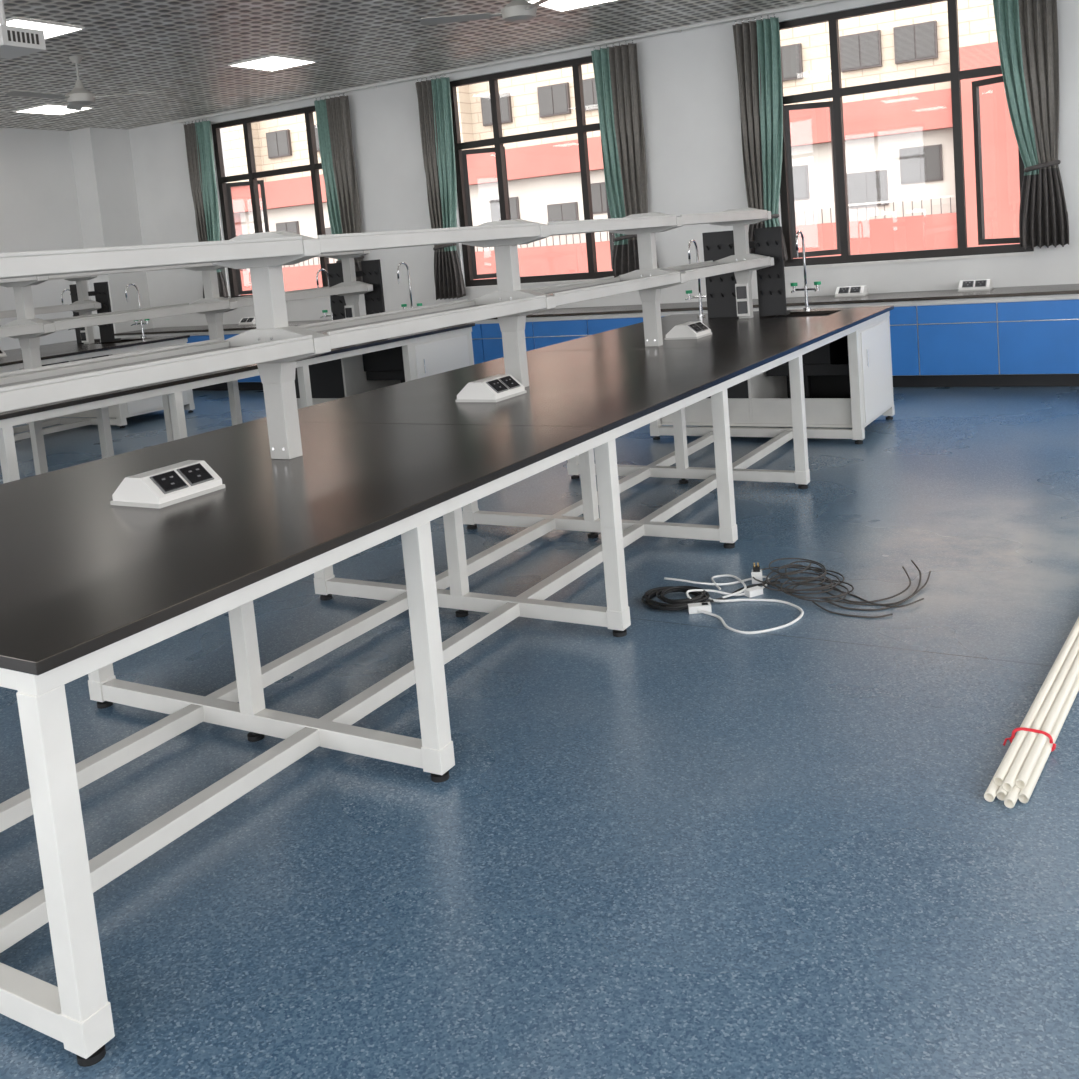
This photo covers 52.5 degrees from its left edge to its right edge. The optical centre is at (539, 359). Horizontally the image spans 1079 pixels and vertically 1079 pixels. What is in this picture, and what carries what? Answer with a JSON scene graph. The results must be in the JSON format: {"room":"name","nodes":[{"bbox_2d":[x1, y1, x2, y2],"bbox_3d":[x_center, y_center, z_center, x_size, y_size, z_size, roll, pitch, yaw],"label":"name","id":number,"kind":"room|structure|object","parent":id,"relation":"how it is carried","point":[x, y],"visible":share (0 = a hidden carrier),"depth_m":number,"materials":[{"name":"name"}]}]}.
{"room":"science classroom","nodes":[
{"label":"science classroom","id":0,"kind":"room"},
{"bbox_2d":[0,127,152,372],"bbox_3d":[-9.149,-0.392,9.286,0.620,3.620,13.800,-1,7,31],"label":"wall","id":1,"kind":"structure","parent":0,"point":[75,189],"depth_m":14.41,"materials":[{"name":"paint"}]},
{"bbox_2d":[0,0,819,130],"bbox_3d":[-2.600,-2.397,5.124,16.200,0.150,14.200,-1,7,31],"label":"ceiling","id":2,"kind":"structure","parent":0,"point":[182,51],"depth_m":10.15,"materials":[{"name":"metal"}]},
{"bbox_2d":[0,0,45,58],"bbox_3d":[-3.665,-2.292,7.445,0.403,0.379,0.350,-1,7,31],"label":"ceiling projector","id":3,"kind":"object","parent":2,"relation":"hanging from","point":[15,42],"depth_m":7.41,"materials":[{"name":"white plastic"}]},
{"bbox_2d":[6,17,84,39],"bbox_3d":[-3.987,-2.562,8.486,0.610,0.015,0.610,-1,7,31],"label":"ceiling light panel","id":4,"kind":"object","parent":2,"relation":"in","point":[50,29],"depth_m":8.42,"materials":[{"name":"white plastic"}]},
{"bbox_2d":[13,104,93,114],"bbox_3d":[-5.561,-2.869,12.521,0.610,0.015,0.610,-1,7,31],"label":"ceiling light panel","id":5,"kind":"object","parent":2,"relation":"in","point":[52,109],"depth_m":12.49,"materials":[{"name":"white plastic"}]},
{"bbox_2d":[4,56,156,110],"bbox_3d":[-4.172,-2.465,9.611,1.262,0.419,1.112,-1,7,31],"label":"ceiling fan","id":6,"kind":"object","parent":2,"relation":"hanging from","point":[79,97],"depth_m":9.67,"materials":[{"name":"white metal"}]},
{"bbox_2d":[228,54,316,71],"bbox_3d":[-2.633,-2.929,10.793,0.610,0.015,0.610,-1,7,31],"label":"ceiling light panel","id":7,"kind":"object","parent":2,"relation":"in","point":[273,62],"depth_m":10.76,"materials":[{"name":"white plastic"}]},
{"bbox_2d":[420,0,574,25],"bbox_3d":[-0.092,-2.617,7.823,1.262,0.419,1.114,-1,7,31],"label":"ceiling fan","id":8,"kind":"object","parent":2,"relation":"hanging from","point":[517,11],"depth_m":7.68,"materials":[{"name":"white metal"}]},
{"bbox_2d":[525,0,616,11],"bbox_3d":[0.295,-2.989,9.065,0.610,0.015,0.610,-1,7,31],"label":"ceiling light panel","id":9,"kind":"object","parent":2,"relation":"in","point":[557,5],"depth_m":9.21,"materials":[{"name":"white plastic"}]},
{"bbox_2d":[0,386,1078,1078],"bbox_3d":[-2.294,1.204,5.517,15.800,0.120,13.800,-1,7,31],"label":"floor","id":10,"kind":"structure","parent":0,"point":[681,845],"depth_m":2.94,"materials":[{"name":"blue plastic"}]},
{"bbox_2d":[0,335,194,440],"bbox_3d":[-6.295,0.642,9.324,1.780,0.842,7.075,-1,7,31],"label":"bench","id":11,"kind":"object","parent":10,"relation":"on","point":[63,352],"visible":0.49,"depth_m":11.26,"materials":[{"name":"white metal"}]},
{"bbox_2d":[0,348,6,356],"bbox_3d":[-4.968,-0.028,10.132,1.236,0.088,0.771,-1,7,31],"label":"power socket","id":12,"kind":"object","parent":11,"relation":"on","point":[2,353],"visible":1,"depth_m":9.91,"materials":[{"name":"white plastic"}]},
{"bbox_2d":[0,275,100,343],"bbox_3d":[-6.527,-0.139,9.056,0.450,0.803,6.513,-1,7,31],"label":"shelf rack","id":13,"kind":"object","parent":11,"relation":"on","point":[84,306],"visible":0.63,"depth_m":11.71,"materials":[{"name":"grey metal"}]},
{"bbox_2d":[61,289,74,329],"bbox_3d":[-5.210,-0.492,12.167,0.230,0.607,0.198,-1,7,31],"label":"faucet","id":14,"kind":"object","parent":11,"relation":"on","point":[63,291],"visible":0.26,"depth_m":12.07,"materials":[{"name":"silver metal"}]},
{"bbox_2d":[69,282,120,342],"bbox_3d":[-4.873,-0.517,11.942,0.610,0.648,0.139,-1,7,31],"label":"peg rack","id":15,"kind":"object","parent":11,"relation":"on","point":[101,290],"visible":0.54,"depth_m":11.82,"materials":[{"name":"black plastic"}]},
{"bbox_2d":[125,283,148,337],"bbox_3d":[-4.435,-0.538,11.986,0.230,0.607,0.198,-1,7,31],"label":"faucet","id":16,"kind":"object","parent":11,"relation":"on","point":[146,320],"visible":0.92,"depth_m":12.02,"materials":[{"name":"silver metal"}]},
{"bbox_2d":[0,323,474,483],"bbox_3d":[-3.092,0.577,7.433,1.780,0.842,7.075,-1,7,31],"label":"bench","id":17,"kind":"object","parent":10,"relation":"on","point":[346,371],"visible":0.28,"depth_m":8.49,"materials":[{"name":"white metal"}]},
{"bbox_2d":[0,250,372,368],"bbox_3d":[-3.324,-0.205,7.165,0.450,0.803,6.513,-1,7,31],"label":"shelf rack","id":18,"kind":"object","parent":17,"relation":"on","point":[28,329],"visible":0.57,"depth_m":7.87,"materials":[{"name":"grey metal"}]},
{"bbox_2d":[316,269,332,319],"bbox_3d":[-2.007,-0.558,10.277,0.230,0.607,0.198,-1,7,31],"label":"faucet","id":19,"kind":"object","parent":17,"relation":"on","point":[317,274],"visible":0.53,"depth_m":10.31,"materials":[{"name":"silver metal"}]},
{"bbox_2d":[327,259,384,319],"bbox_3d":[-1.669,-0.583,10.052,0.610,0.648,0.139,-1,7,31],"label":"peg rack","id":20,"kind":"object","parent":17,"relation":"on","point":[370,273],"visible":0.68,"depth_m":9.95,"materials":[{"name":"black plastic"}]},
{"bbox_2d":[397,262,421,308],"bbox_3d":[-1.232,-0.604,10.095,0.230,0.607,0.198,-1,7,31],"label":"faucet","id":21,"kind":"object","parent":17,"relation":"on","point":[404,306],"visible":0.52,"depth_m":10.13,"materials":[{"name":"silver metal"}]},
{"bbox_2d":[0,305,894,1066],"bbox_3d":[0.111,0.511,5.543,1.780,0.842,7.075,-1,7,31],"label":"bench","id":22,"kind":"object","parent":10,"relation":"on","point":[88,583],"visible":0.99,"depth_m":3.55,"materials":[{"name":"black laminate"}]},
{"bbox_2d":[110,460,224,508],"bbox_3d":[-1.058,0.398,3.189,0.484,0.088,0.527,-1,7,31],"label":"power socket","id":23,"kind":"object","parent":22,"relation":"on","point":[171,484],"visible":1,"depth_m":3.13,"materials":[{"name":"white plastic"}]},
{"bbox_2d":[0,208,773,459],"bbox_3d":[-0.121,-0.271,5.275,0.450,0.803,6.513,-1,7,31],"label":"shelf rack","id":24,"kind":"object","parent":22,"relation":"on","point":[275,346],"visible":0.99,"depth_m":3.88,"materials":[{"name":"grey metal"}]},
{"bbox_2d":[455,374,526,401],"bbox_3d":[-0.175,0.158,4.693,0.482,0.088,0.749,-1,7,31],"label":"power socket","id":25,"kind":"object","parent":22,"relation":"on","point":[496,388],"visible":1,"depth_m":4.60,"materials":[{"name":"white plastic"}]},
{"bbox_2d":[665,321,711,339],"bbox_3d":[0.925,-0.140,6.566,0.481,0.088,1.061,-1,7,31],"label":"power socket","id":26,"kind":"object","parent":22,"relation":"on","point":[692,329],"visible":1,"depth_m":6.44,"materials":[{"name":"white plastic"}]},
{"bbox_2d":[685,239,706,317],"bbox_3d":[1.197,-0.623,8.386,0.230,0.607,0.198,-1,7,31],"label":"faucet","id":27,"kind":"object","parent":22,"relation":"on","point":[688,292],"visible":0.73,"depth_m":8.45,"materials":[{"name":"silver metal"}]},
{"bbox_2d":[702,226,789,317],"bbox_3d":[1.534,-0.648,8.161,0.610,0.648,0.139,-1,7,31],"label":"peg rack","id":28,"kind":"object","parent":22,"relation":"on","point":[720,289],"visible":0.77,"depth_m":8.10,"materials":[{"name":"black plastic"}]},
{"bbox_2d":[790,230,820,310],"bbox_3d":[1.971,-0.669,8.205,0.230,0.607,0.198,-1,7,31],"label":"faucet","id":29,"kind":"object","parent":22,"relation":"on","point":[805,289],"visible":1,"depth_m":8.26,"materials":[{"name":"silver metal"}]},
{"bbox_2d":[114,284,1078,390],"bbox_3d":[1.119,-0.140,10.954,15.200,0.790,0.719,-1,7,31],"label":"base cabinet","id":30,"kind":"object","parent":10,"relation":"on","point":[1021,336],"visible":0.25,"depth_m":9.24,"materials":[{"name":"blue laminate"}]},
{"bbox_2d":[238,317,255,325],"bbox_3d":[-3.660,-0.497,13.889,0.262,0.088,0.220,-1,7,31],"label":"power socket","id":31,"kind":"object","parent":30,"relation":"on","point":[248,320],"visible":0.73,"depth_m":13.81,"materials":[{"name":"white plastic"}]},
{"bbox_2d":[834,285,868,297],"bbox_3d":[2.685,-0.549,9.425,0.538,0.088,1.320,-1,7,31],"label":"power socket","id":32,"kind":"object","parent":30,"relation":"on","point":[848,291],"visible":1,"depth_m":9.35,"materials":[{"name":"white plastic"}]},
{"bbox_2d":[958,279,993,291],"bbox_3d":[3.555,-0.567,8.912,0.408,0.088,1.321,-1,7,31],"label":"power socket","id":33,"kind":"object","parent":30,"relation":"on","point":[983,284],"visible":1,"depth_m":8.85,"materials":[{"name":"white plastic"}]},
{"bbox_2d":[642,581,779,610],"bbox_3d":[0.723,0.971,4.532,0.600,0.045,0.261,-5,6,1],"label":"cable","id":34,"kind":"object","parent":10,"relation":"on","point":[673,604],"visible":0.93,"depth_m":4.50,"materials":[{"name":"black plastic"}]},
{"bbox_2d":[664,562,803,633],"bbox_3d":[0.806,0.951,4.465,0.441,0.090,0.714,-6,6,-8],"label":"power cable","id":35,"kind":"object","parent":10,"relation":"on","point":[704,607],"visible":0.99,"depth_m":4.52,"materials":[{"name":"white plastic"}]},
{"bbox_2d":[752,558,930,617],"bbox_3d":[1.232,0.916,4.540,0.730,0.068,0.619,-1,7,31],"label":"coil","id":36,"kind":"object","parent":10,"relation":"on","point":[823,587],"visible":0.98,"depth_m":4.49,"materials":[{"name":"grey rubber"}]},
{"bbox_2d":[984,617,1078,807],"bbox_3d":[2.318,0.845,4.402,0.135,0.056,3.970,0,8,35],"label":"bundle","id":37,"kind":"object","parent":10,"relation":"on","point":[1021,767],"visible":1,"depth_m":3.10,"materials":[{"name":"beige plastic"}]},
{"bbox_2d":[129,0,1078,327],"bbox_3d":[1.074,-1.483,11.317,16.200,3.620,0.220,-1,7,31],"label":"wall","id":38,"kind":"structure","parent":0,"point":[688,78],"depth_m":11.02,"materials":[{"name":"paint"}]},
{"bbox_2d":[211,106,360,298],"bbox_3d":[-3.116,-1.933,13.797,2.220,2.320,0.417,-1,7,31],"label":"window","id":39,"kind":"structure","parent":38,"relation":"in","point":[225,194],"depth_m":13.89,"materials":[{"name":"brown metal"}]},
{"bbox_2d":[170,0,840,123],"bbox_3d":[1.394,-3.218,10.640,14.300,0.028,0.144,-1,7,31],"label":"curtain rod","id":40,"kind":"object","parent":38,"relation":"attached to","point":[679,29],"visible":0.99,"depth_m":11.43,"materials":[{"name":"white plastic"}]},
{"bbox_2d":[183,119,228,297],"bbox_3d":[-4.303,-1.926,14.124,0.450,2.305,0.209,-2,7,26],"label":"curtain","id":41,"kind":"object","parent":40,"relation":"hanging from","point":[198,135],"visible":0.79,"depth_m":14.06,"materials":[{"name":"green fabric"}]},
{"bbox_2d":[314,93,363,281],"bbox_3d":[-2.348,-1.955,12.968,0.552,2.325,0.209,-2,7,27],"label":"curtain","id":42,"kind":"object","parent":40,"relation":"hanging from","point":[332,114],"visible":0.71,"depth_m":12.91,"materials":[{"name":"green fabric"}]},
{"bbox_2d":[415,75,465,299],"bbox_3d":[-1.092,-1.913,12.247,0.440,2.465,0.214,-3,7,19],"label":"curtain","id":43,"kind":"object","parent":40,"relation":"hanging from","point":[434,95],"visible":0.96,"depth_m":12.21,"materials":[{"name":"green fabric"}]},
{"bbox_2d":[591,40,658,275],"bbox_3d":[0.855,-2.021,11.078,0.552,2.325,0.209,-2,7,27],"label":"curtain","id":44,"kind":"object","parent":40,"relation":"hanging from","point":[616,74],"visible":0.84,"depth_m":11.05,"materials":[{"name":"green fabric"}]},
{"bbox_2d":[732,14,786,260],"bbox_3d":[2.113,-2.058,10.339,0.450,2.305,0.209,-2,7,26],"label":"curtain","id":45,"kind":"object","parent":40,"relation":"hanging from","point":[757,42],"visible":0.78,"depth_m":10.30,"materials":[{"name":"green fabric"}]},
{"bbox_2d":[993,0,1068,248],"bbox_3d":[4.107,-2.092,9.151,0.530,2.315,0.209,-2,7,25],"label":"curtain","id":46,"kind":"object","parent":40,"relation":"hanging from","point":[1026,30],"visible":1,"depth_m":9.14,"materials":[{"name":"green fabric"}]},
{"bbox_2d":[450,56,621,288],"bbox_3d":[0.087,-1.998,11.906,2.220,2.320,0.417,-1,7,31],"label":"window","id":47,"kind":"structure","parent":38,"relation":"in","point":[463,191],"depth_m":11.96,"materials":[{"name":"brown metal"}]},
{"bbox_2d":[779,0,1033,269],"bbox_3d":[3.299,-2.064,10.011,2.220,2.320,0.417,-1,7,31],"label":"window","id":48,"kind":"structure","parent":38,"relation":"in","point":[955,75],"depth_m":9.98,"materials":[{"name":"brown metal"}]},
{"label":"outside","id":49,"kind":"structure","parent":0,"visible":0},
{"bbox_3d":[-12.107,6.771,8.767,130.000,0.200,61.000,-1,7,31],"label":"ground","id":50,"kind":"structure","parent":49,"visible":0},
{"bbox_2d":[222,0,1019,294],"bbox_3d":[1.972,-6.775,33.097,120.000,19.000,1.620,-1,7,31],"label":"school building","id":51,"kind":"structure","parent":50,"relation":"on","point":[899,150],"depth_m":29.37,"materials":[{"name":"red"}]}
]}

